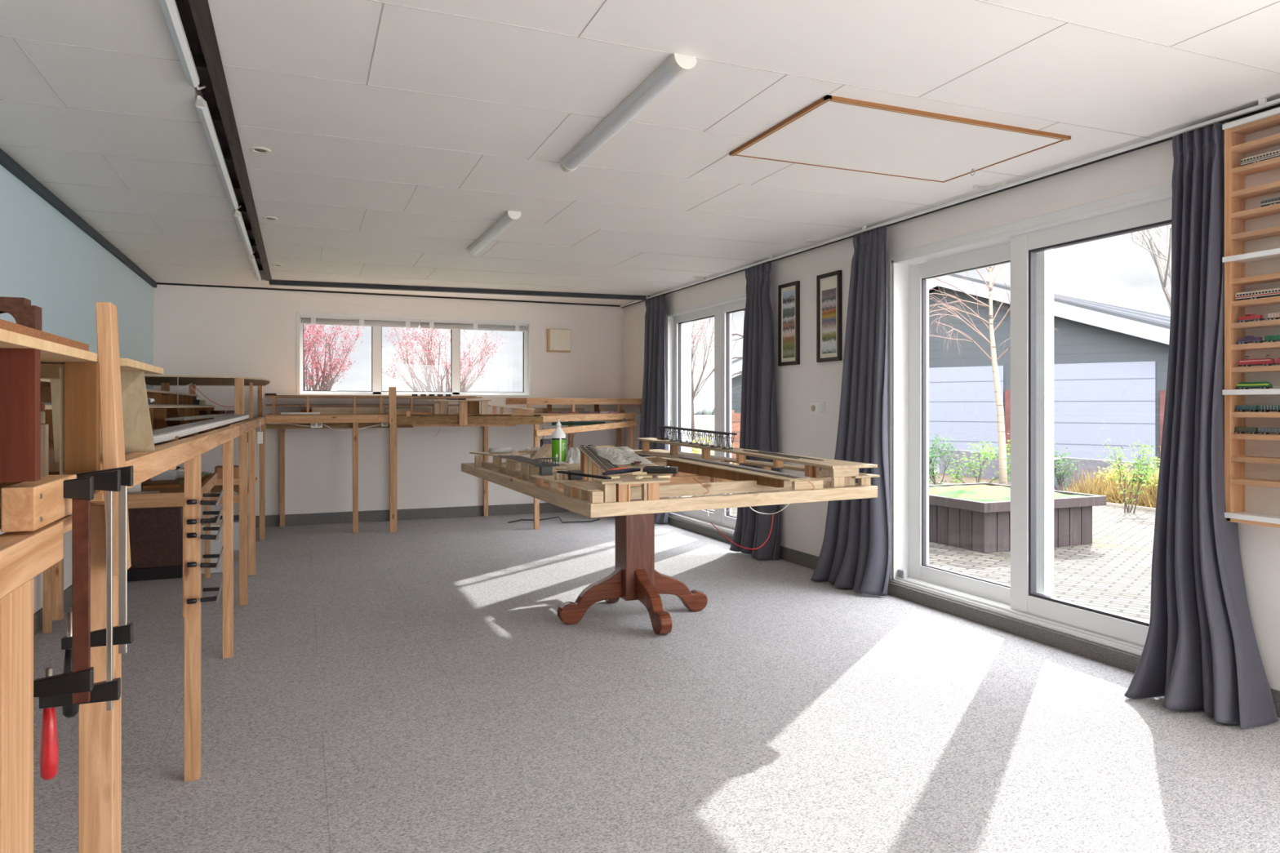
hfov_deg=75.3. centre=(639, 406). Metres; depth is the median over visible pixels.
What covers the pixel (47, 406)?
shelf
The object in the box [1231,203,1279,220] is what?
shelf
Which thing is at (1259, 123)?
shelf
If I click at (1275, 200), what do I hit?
coach
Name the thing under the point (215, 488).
side table
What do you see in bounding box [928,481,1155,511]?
kerb
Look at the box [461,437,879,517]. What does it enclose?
table top
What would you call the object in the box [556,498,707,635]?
pedestal base
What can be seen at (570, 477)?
block
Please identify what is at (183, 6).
trim
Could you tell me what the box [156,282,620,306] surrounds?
trim
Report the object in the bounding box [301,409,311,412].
spool
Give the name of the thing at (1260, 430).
wagon
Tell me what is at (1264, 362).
locomotive
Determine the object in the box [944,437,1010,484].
shrub
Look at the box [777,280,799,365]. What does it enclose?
framed picture
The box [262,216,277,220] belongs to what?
recessed light
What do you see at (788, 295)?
painting
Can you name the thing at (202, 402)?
wood block
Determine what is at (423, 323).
roller blind
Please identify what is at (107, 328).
board
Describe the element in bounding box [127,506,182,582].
storage cabinet
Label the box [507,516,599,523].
cable
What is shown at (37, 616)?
baseboard
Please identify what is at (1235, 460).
shelf
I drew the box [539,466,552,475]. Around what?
block
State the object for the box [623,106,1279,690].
wall
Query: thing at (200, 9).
ceiling beam
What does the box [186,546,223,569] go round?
clamp
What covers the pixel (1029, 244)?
door
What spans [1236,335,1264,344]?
locomotive
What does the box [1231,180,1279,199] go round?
shelf
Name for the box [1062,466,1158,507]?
ornamental grass
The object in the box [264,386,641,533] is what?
bench
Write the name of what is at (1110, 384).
neighbouring building
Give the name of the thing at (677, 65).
ceiling lamp
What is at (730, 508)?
wire
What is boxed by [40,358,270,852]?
bench
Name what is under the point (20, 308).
bridge
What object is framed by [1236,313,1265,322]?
locomotive
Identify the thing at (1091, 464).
wall
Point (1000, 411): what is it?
birch tree
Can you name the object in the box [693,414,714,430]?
field
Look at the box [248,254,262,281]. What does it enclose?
tube light
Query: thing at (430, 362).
tree
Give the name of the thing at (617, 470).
utility knife
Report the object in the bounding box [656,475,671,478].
wood offcut
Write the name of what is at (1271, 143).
shelf
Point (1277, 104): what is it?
trim
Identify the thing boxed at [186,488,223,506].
clamp
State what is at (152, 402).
wagon
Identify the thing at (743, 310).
weeping tree
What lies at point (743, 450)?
track
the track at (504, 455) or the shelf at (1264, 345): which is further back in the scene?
the track at (504, 455)
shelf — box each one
[40,378,198,396]
[45,404,215,409]
[264,395,482,398]
[265,404,458,406]
[1231,113,1279,134]
[1231,133,1279,154]
[1231,156,1279,176]
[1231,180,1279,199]
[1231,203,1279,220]
[1231,225,1279,241]
[1231,272,1279,285]
[1231,296,1279,307]
[1231,319,1279,328]
[1231,341,1279,350]
[1231,364,1279,373]
[1231,412,1279,417]
[1231,433,1279,440]
[1231,455,1279,464]
[1231,478,1279,488]
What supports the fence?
on the paving
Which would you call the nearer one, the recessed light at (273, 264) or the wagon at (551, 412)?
the recessed light at (273, 264)
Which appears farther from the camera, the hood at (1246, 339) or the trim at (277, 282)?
the trim at (277, 282)
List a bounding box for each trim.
[0,148,156,287]
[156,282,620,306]
[175,0,262,270]
[269,280,650,300]
[621,98,1279,307]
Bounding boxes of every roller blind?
[301,315,418,328]
[419,320,527,331]
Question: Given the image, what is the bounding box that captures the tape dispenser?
[127,483,141,492]
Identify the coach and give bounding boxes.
[1235,288,1279,300]
[1240,149,1279,166]
[1260,196,1279,206]
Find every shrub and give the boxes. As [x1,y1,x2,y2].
[691,426,736,464]
[928,431,959,484]
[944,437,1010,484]
[990,448,1010,479]
[1005,433,1054,476]
[1053,440,1084,491]
[1093,457,1135,491]
[1097,436,1159,513]
[1133,460,1159,499]
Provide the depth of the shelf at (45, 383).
5.45 m
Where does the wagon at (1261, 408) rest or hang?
on the display rack
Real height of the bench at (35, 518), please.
1.333 m
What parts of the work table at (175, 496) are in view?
leg, leg, leg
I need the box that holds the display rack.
[1222,106,1279,528]
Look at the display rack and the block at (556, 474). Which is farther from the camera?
the block at (556, 474)
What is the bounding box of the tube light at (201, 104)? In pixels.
[195,95,241,209]
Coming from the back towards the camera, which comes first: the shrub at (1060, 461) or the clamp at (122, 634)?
the shrub at (1060, 461)
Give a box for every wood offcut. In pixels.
[610,475,620,479]
[631,471,647,475]
[635,475,643,479]
[636,475,652,478]
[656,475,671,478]
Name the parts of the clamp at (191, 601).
handle, sliding arm, fixed arm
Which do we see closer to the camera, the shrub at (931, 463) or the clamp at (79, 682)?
the clamp at (79, 682)
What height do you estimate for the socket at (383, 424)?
0.062 m
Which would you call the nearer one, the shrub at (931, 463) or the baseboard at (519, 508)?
the baseboard at (519, 508)
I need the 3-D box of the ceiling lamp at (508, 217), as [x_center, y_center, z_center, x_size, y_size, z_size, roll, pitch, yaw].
[-1.035,-1.189,5.776,0.084,0.052,1.345,0,0,-22]
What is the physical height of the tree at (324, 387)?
3.587 m
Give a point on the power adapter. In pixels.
(260, 434)
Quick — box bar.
[556,471,611,479]
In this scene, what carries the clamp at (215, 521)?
attached to the bench at (159, 437)
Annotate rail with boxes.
[620,97,1279,306]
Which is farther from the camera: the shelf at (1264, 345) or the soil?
the soil
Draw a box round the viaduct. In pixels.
[657,420,737,448]
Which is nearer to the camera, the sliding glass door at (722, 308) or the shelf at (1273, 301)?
the shelf at (1273, 301)
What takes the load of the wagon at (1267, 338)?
on the display rack
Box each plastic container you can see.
[150,466,180,480]
[177,467,184,478]
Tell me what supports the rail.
attached to the ceiling
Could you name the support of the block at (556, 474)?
on the table top at (589, 497)
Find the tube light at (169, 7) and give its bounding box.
[159,0,205,89]
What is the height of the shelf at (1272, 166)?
0.021 m
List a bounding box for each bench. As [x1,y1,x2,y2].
[0,319,99,852]
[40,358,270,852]
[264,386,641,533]
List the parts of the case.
glossy lid panel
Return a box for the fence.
[731,409,740,493]
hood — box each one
[1238,337,1262,342]
[1239,315,1262,319]
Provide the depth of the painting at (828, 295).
6.08 m
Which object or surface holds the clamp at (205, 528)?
attached to the bench at (159, 437)
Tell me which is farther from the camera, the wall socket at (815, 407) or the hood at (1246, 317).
the wall socket at (815, 407)
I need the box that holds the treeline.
[305,386,714,414]
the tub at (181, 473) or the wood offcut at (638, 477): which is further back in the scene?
the tub at (181, 473)
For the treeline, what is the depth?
127.31 m
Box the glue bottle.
[551,418,565,463]
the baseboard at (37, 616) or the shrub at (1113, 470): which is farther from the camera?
the shrub at (1113, 470)
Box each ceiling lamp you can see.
[467,210,520,255]
[559,53,697,173]
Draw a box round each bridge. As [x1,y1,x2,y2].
[0,296,41,330]
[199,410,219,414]
[219,410,234,413]
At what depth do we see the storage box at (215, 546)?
6.11 m
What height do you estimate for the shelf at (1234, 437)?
0.021 m
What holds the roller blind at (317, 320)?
attached to the window at (376, 331)
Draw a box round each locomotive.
[1235,381,1272,389]
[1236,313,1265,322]
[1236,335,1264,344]
[1238,355,1275,366]
[1275,357,1279,364]
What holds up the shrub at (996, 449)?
on the soil
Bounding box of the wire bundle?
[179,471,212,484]
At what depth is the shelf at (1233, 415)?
3.29 m
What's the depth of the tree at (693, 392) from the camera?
15.94 m
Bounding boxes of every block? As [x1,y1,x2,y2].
[200,400,205,404]
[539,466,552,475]
[554,470,567,479]
[568,470,582,479]
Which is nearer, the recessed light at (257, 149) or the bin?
the recessed light at (257, 149)
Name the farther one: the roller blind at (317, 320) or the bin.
the bin
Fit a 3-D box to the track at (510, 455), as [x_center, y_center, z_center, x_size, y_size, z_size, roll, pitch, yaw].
[-0.612,0.301,4.638,0.020,0.006,0.930,0,0,-23]
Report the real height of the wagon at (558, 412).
0.018 m
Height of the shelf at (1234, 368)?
0.021 m
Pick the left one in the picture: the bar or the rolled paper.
the rolled paper
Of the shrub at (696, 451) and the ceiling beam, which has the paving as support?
the shrub at (696, 451)
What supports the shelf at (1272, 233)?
attached to the display rack
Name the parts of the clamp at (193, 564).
handle, sliding arm, fixed arm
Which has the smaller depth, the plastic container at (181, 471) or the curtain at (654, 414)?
the plastic container at (181, 471)
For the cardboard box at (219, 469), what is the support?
on the side table at (215, 488)
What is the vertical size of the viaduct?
0.162 m
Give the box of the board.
[95,302,131,575]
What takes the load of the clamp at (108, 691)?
attached to the bench at (35, 518)
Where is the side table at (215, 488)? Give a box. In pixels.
[201,477,257,503]
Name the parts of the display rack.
panel, white rail, white rail, white rail, white rail, panel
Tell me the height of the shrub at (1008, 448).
0.932 m
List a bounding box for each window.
[296,311,532,398]
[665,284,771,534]
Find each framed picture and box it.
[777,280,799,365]
[816,270,842,362]
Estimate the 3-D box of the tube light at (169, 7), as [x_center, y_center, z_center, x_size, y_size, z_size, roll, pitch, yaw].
[-1.323,-1.212,2.269,0.050,0.054,2.002,0,0,-22]
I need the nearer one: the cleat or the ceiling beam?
the ceiling beam
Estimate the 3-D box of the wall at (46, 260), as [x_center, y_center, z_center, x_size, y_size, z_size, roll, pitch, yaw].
[-2.653,0.010,2.551,0.300,2.450,12.530,0,0,-22]
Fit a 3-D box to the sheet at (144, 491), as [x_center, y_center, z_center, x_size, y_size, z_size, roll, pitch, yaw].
[-2.877,0.498,4.765,0.200,0.002,0.120,0,0,-31]
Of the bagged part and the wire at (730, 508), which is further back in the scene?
the wire at (730, 508)
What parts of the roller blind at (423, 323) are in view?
head rail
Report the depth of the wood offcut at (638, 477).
3.48 m
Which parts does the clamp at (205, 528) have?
handle, sliding arm, fixed arm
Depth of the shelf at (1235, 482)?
3.32 m
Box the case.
[642,466,677,473]
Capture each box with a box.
[193,400,200,404]
[200,519,222,574]
[214,465,239,486]
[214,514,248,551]
[280,412,319,414]
[540,427,551,447]
[546,328,570,352]
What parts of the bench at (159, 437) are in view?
riser panel, leg, leg, support panel, riser panel, riser panel, riser panel, deck post, riser panel, riser panel, riser panel, riser panel, riser panel, riser panel, riser panel, riser panel, leg, deck post, riser panel, riser panel, riser panel, riser panel, leg, deck post, leg, deck post, leg, deck post, leg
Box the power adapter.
[257,420,262,444]
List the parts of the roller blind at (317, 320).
head rail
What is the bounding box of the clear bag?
[591,446,653,464]
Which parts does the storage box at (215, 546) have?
lid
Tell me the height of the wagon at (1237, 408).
0.027 m
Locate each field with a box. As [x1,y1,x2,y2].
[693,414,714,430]
[694,448,939,473]
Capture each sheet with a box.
[127,491,159,493]
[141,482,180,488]
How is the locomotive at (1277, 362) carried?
on the display rack
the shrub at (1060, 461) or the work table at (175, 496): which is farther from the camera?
the shrub at (1060, 461)
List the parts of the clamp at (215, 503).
handle, sliding arm, fixed arm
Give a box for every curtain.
[638,293,669,524]
[729,262,780,559]
[810,226,890,595]
[1124,120,1278,728]
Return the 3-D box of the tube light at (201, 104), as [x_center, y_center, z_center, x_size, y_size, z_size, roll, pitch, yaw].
[-2.102,-1.212,4.176,0.050,0.054,2.002,0,0,-22]
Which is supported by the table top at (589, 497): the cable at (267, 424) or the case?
the case
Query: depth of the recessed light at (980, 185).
4.56 m
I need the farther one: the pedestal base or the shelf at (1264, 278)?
the pedestal base
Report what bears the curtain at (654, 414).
hanging from the rail
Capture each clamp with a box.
[33,475,93,703]
[39,470,120,780]
[61,465,133,717]
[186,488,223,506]
[186,505,223,524]
[186,519,223,541]
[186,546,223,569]
[186,577,223,604]
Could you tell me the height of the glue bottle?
0.262 m
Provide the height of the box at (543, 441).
0.220 m
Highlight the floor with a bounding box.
[33,511,1279,852]
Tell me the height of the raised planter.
0.492 m
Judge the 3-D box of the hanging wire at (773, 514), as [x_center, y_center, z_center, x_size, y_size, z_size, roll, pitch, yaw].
[0.569,0.705,4.715,0.372,0.200,0.076,0,0,21]
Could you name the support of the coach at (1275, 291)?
on the display rack
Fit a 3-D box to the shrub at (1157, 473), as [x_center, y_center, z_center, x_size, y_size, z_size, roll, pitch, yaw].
[6.604,0.997,10.567,0.489,0.709,0.882,0,0,1]
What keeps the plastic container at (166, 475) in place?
on the work table at (175, 496)
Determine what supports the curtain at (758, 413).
hanging from the rail
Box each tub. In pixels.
[177,471,184,478]
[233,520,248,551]
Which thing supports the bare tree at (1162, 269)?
on the driveway
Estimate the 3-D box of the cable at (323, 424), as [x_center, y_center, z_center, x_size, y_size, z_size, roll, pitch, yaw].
[-2.808,0.205,8.089,0.537,0.066,0.007,0,0,-22]
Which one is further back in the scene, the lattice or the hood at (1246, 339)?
the lattice
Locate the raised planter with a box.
[928,482,1106,553]
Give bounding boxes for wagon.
[148,397,155,404]
[546,411,557,413]
[557,411,568,413]
[1234,426,1257,434]
[1235,405,1257,412]
[1257,405,1279,412]
[1257,427,1279,435]
[1263,334,1279,342]
[1267,312,1279,319]
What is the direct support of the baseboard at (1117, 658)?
attached to the wall at (800, 433)
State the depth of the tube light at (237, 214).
5.66 m
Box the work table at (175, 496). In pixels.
[42,472,217,633]
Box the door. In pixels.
[887,181,1172,656]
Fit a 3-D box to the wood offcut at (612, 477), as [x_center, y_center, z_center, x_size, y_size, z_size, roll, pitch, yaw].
[-0.115,0.302,3.518,0.064,0.011,0.020,0,0,-39]
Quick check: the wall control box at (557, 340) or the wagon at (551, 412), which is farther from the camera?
the wall control box at (557, 340)
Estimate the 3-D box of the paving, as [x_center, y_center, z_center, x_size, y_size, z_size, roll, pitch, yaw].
[3.645,1.385,9.053,5.800,0.200,11.000,0,0,-22]
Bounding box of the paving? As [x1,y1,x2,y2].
[697,483,1155,621]
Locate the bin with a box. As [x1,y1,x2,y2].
[1053,457,1062,490]
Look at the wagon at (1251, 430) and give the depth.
3.33 m
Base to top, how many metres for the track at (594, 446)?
0.093 m
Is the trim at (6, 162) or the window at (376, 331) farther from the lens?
the window at (376, 331)
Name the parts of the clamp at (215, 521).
handle, sliding arm, fixed arm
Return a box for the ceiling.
[0,0,1279,305]
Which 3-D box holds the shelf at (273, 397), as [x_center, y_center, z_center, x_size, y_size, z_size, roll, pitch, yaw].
[-2.732,-0.093,8.585,2.080,0.012,0.640,0,0,-22]
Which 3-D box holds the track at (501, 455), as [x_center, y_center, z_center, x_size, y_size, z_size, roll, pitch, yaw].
[-0.668,0.301,4.626,0.020,0.006,1.030,0,0,-23]
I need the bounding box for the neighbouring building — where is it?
[713,274,1170,470]
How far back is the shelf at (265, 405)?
8.38 m
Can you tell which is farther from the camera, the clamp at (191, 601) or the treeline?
the treeline
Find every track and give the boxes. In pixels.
[497,454,539,465]
[503,454,545,464]
[510,455,551,464]
[515,455,560,466]
[579,445,608,471]
[585,445,613,469]
[591,445,619,467]
[678,456,798,478]
[742,449,799,458]
[758,450,823,461]
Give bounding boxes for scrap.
[522,446,540,451]
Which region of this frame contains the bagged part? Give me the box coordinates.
[631,462,640,465]
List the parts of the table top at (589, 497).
deck post, deck post, rail, deck post, deck post, deck post, panel, panel, post, post, post, post, deck post, post, deck post, deck post, deck post, deck post, deck post, deck post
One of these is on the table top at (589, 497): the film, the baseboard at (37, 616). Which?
the film
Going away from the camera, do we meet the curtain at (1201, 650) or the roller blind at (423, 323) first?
the curtain at (1201, 650)
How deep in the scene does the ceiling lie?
3.38 m
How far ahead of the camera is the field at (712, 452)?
23.02 m
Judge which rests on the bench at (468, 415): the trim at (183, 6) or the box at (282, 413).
the box at (282, 413)
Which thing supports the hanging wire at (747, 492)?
hanging from the table top at (589, 497)
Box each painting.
[782,288,795,358]
[822,288,835,354]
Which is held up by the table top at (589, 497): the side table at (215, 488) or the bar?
the bar
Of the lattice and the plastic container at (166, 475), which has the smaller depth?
the lattice
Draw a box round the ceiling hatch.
[728,94,1071,182]
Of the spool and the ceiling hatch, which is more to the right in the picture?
the ceiling hatch
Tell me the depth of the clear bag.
4.08 m
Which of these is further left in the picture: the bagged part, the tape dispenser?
the tape dispenser
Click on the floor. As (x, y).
(421, 686)
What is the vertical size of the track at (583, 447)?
0.093 m
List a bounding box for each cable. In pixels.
[266,423,307,426]
[323,424,381,431]
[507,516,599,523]
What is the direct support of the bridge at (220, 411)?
on the bench at (159, 437)
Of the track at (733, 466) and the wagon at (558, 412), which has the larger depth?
the wagon at (558, 412)
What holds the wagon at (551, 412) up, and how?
on the bench at (468, 415)
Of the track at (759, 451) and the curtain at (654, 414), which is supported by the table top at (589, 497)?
the track at (759, 451)
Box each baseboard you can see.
[33,584,71,636]
[200,502,568,527]
[667,515,1279,717]
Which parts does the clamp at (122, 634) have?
handle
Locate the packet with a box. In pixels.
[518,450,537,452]
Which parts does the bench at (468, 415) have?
shelf post, leg, shelf post, under rail, shelf post, leg, shelf post, tall post, leg, shelf post, rail, platform post, platform post, platform post, platform panel, platform post, platform panel, platform post, leg, ramp post, ramp panel, leg, box post, box panel, leg, box post, box post, box post, leg, leg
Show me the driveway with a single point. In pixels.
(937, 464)
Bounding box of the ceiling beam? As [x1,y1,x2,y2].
[188,0,271,280]
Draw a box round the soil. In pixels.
[928,473,1154,507]
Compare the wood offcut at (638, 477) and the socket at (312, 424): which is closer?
the wood offcut at (638, 477)
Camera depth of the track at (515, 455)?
4.64 m
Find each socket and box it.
[310,422,322,427]
[381,422,388,426]
[809,401,825,414]
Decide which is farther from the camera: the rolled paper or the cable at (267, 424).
the cable at (267, 424)
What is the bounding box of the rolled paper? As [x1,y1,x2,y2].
[488,447,513,453]
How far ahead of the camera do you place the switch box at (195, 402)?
6.34 m
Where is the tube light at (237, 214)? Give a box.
[233,209,254,254]
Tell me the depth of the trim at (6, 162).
4.99 m
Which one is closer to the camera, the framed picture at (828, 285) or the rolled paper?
the rolled paper
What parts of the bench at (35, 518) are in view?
board, deck post, leg, deck post, rail, deck post, deck post, rail, deck post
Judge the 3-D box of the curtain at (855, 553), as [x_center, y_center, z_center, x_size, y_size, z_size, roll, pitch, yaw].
[1.425,0.029,5.601,0.254,2.397,0.610,0,0,-22]
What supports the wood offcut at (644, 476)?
on the table top at (589, 497)
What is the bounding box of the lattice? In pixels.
[535,457,558,466]
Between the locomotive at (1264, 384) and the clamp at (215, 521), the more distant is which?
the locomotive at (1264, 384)
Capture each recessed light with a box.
[248,146,271,153]
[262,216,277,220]
[271,263,283,266]
[972,183,991,188]
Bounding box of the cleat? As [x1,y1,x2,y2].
[406,411,410,422]
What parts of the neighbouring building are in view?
sectional door, sectional door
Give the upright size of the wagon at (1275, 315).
0.027 m
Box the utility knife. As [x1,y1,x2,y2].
[602,467,640,475]
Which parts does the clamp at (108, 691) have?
handle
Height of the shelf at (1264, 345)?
0.021 m
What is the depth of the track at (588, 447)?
4.07 m
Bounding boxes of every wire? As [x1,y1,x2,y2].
[708,507,731,514]
[710,514,773,549]
[746,492,789,514]
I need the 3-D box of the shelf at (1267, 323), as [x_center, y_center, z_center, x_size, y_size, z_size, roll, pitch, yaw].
[2.641,-0.328,2.910,0.088,0.021,1.036,0,0,-22]
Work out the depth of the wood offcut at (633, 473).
3.58 m
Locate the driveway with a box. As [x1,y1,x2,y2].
[694,430,1157,476]
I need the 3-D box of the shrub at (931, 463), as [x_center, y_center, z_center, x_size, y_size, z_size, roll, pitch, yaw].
[4.295,0.833,12.256,0.758,0.919,1.137,0,0,9]
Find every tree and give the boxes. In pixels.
[303,324,363,391]
[382,327,503,391]
[691,310,745,416]
[691,317,714,450]
[928,255,1087,484]
[1123,224,1171,311]
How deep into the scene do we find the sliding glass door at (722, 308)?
7.95 m
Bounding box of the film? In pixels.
[564,447,580,463]
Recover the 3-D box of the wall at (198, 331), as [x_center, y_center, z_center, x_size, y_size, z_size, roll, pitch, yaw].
[-2.403,0.010,9.259,5.240,2.450,0.300,0,0,-22]
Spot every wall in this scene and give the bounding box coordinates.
[0,164,153,613]
[153,284,623,518]
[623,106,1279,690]
[939,448,1156,488]
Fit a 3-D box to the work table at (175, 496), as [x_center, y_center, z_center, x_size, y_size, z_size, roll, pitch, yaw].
[-3.180,0.863,5.306,0.770,0.745,1.530,0,0,-22]

